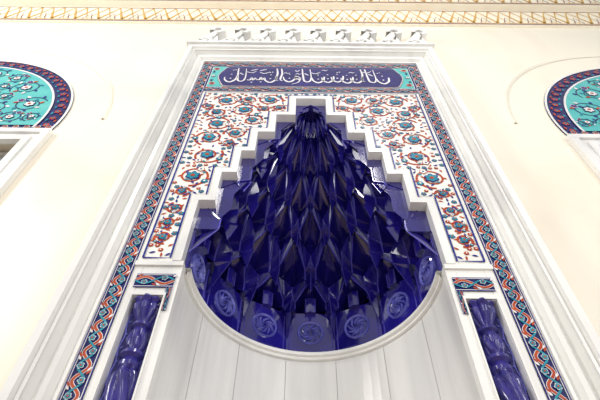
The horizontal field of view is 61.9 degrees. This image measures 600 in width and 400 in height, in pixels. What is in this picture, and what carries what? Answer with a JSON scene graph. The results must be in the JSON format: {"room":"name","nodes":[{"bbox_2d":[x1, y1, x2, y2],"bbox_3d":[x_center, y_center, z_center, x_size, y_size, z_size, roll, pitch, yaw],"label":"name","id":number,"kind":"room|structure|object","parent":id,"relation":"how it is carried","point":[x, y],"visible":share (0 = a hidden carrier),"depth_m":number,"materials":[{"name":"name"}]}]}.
{"room":"mosque","nodes":[
{"label":"mosque","id":0,"kind":"room"},
{"bbox_2d":[0,22,599,399],"bbox_3d":[0.084,0.200,4.009,12.000,9.200,1.100,1,-53,0],"label":"wall","id":1,"kind":"structure","parent":0,"point":[46,213],"depth_m":4.05,"materials":[{"name":"beige paint"}]},
{"bbox_2d":[0,127,52,196],"bbox_3d":[-3.322,0.668,2.442,2.660,4.060,0.270,1,-53,0],"label":"window","id":2,"kind":"structure","parent":1,"relation":"in","point":[27,141],"depth_m":3.81,"materials":[{"name":"white stone"}]},
{"bbox_2d":[0,60,73,129],"bbox_3d":[-3.295,-1.030,4.679,2.580,1.524,0.016,1,-53,0],"label":"lunette","id":3,"kind":"object","parent":1,"relation":"attached to","point":[31,95],"visible":0.99,"depth_m":4.58,"materials":[{"name":"blue tile"}]},
{"bbox_2d":[0,40,599,399],"bbox_3d":[0.077,0.398,2.686,2.660,6.840,0.160,1,-53,0],"label":"frame","id":4,"kind":"object","parent":1,"relation":"attached to","point":[42,370],"visible":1,"depth_m":3.00,"materials":[{"name":"white stone"}]},
{"bbox_2d":[196,26,427,42],"bbox_3d":[0.122,-1.804,5.675,2.697,0.584,0.129,1,-53,0],"label":"cresting","id":5,"kind":"object","parent":4,"relation":"on","point":[217,33],"visible":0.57,"depth_m":5.73,"materials":[{"name":"white stone"}]},
{"bbox_2d":[0,0,599,27],"bbox_3d":[0.277,-2.645,6.814,12.332,1.300,0.124,1,-53,0],"label":"frieze","id":6,"kind":"object","parent":1,"relation":"attached to","point":[415,13],"visible":1,"depth_m":6.67,"materials":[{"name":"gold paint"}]},
{"bbox_2d":[0,48,599,123],"bbox_3d":[0.083,-1.160,4.902,10.020,1.635,0.018,1,-53,0],"label":"trim","id":7,"kind":"structure","parent":1,"relation":"attached to","point":[515,78],"depth_m":5.10,"materials":[{"name":"beige paint"}]},
{"bbox_2d":[205,66,415,92],"bbox_3d":[0.104,-1.234,5.002,2.030,0.695,0.016,1,-53,0],"label":"calligraphy panel","id":8,"kind":"object","parent":1,"relation":"attached to","point":[277,77],"visible":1,"depth_m":4.96,"materials":[{"name":"blue tile"}]},
{"bbox_2d":[184,105,442,351],"bbox_3d":[0.085,0.168,4.057,1.860,2.155,1.018,1,-53,0],"label":"hood","id":9,"kind":"object","parent":1,"relation":"attached to","point":[311,248],"visible":0.99,"depth_m":3.70,"materials":[{"name":"ceramic"}]},
{"bbox_2d":[137,91,489,263],"bbox_3d":[0.089,-0.311,3.804,2.030,2.320,0.064,1,-53,0],"label":"tile panel","id":10,"kind":"object","parent":1,"relation":"attached to","point":[222,121],"visible":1,"depth_m":3.88,"materials":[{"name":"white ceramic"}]},
{"bbox_2d":[134,96,493,274],"bbox_3d":[0.088,-0.258,3.747,2.030,2.235,0.089,1,-53,0],"label":"trim","id":11,"kind":"structure","parent":1,"relation":"attached to","point":[209,201],"depth_m":3.54,"materials":[{"name":"white stone"}]},
{"bbox_2d":[58,63,571,399],"bbox_3d":[0.086,0.259,2.990,2.258,5.707,0.009,1,-53,0],"label":"floral tile border","id":12,"kind":"structure","parent":1,"relation":"attached to","point":[76,384],"depth_m":2.87,"materials":[{"name":"multicoloured tile"}]},
{"bbox_2d":[544,68,599,134],"bbox_3d":[3.455,-0.953,4.655,2.580,1.524,0.016,1,-53,0],"label":"lunette","id":13,"kind":"object","parent":1,"relation":"attached to","point":[572,102],"visible":1,"depth_m":4.56,"materials":[{"name":"blue tile"}]},
{"bbox_2d":[566,134,599,178],"bbox_3d":[3.427,0.745,2.417,2.660,4.060,0.270,1,-53,0],"label":"window","id":14,"kind":"structure","parent":1,"relation":"in","point":[587,146],"depth_m":3.86,"materials":[{"name":"white stone"}]},
{"bbox_3d":[0.064,0.162,-1.811,12.000,0.100,8.100,1,-53,0],"label":"floor","id":15,"kind":"structure","parent":0,"visible":0},
{"bbox_2d":[83,266,547,399],"bbox_3d":[0.058,1.793,1.697,2.030,3.588,0.926,1,-53,0],"label":"niche","id":16,"kind":"object","parent":15,"relation":"on","point":[436,353],"visible":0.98,"depth_m":2.85,"materials":[{"name":"white stone"}]},
{"bbox_2d":[99,293,160,399],"bbox_3d":[-0.818,1.224,1.741,0.176,2.320,0.126,1,-53,0],"label":"column","id":17,"kind":"structure","parent":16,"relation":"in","point":[123,375],"depth_m":2.41,"materials":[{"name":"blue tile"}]},
{"bbox_2d":[468,297,530,399],"bbox_3d":[0.947,1.245,1.735,0.176,2.320,0.126,1,-53,0],"label":"column","id":18,"kind":"structure","parent":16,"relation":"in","point":[506,375],"depth_m":2.42,"materials":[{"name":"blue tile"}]}
]}

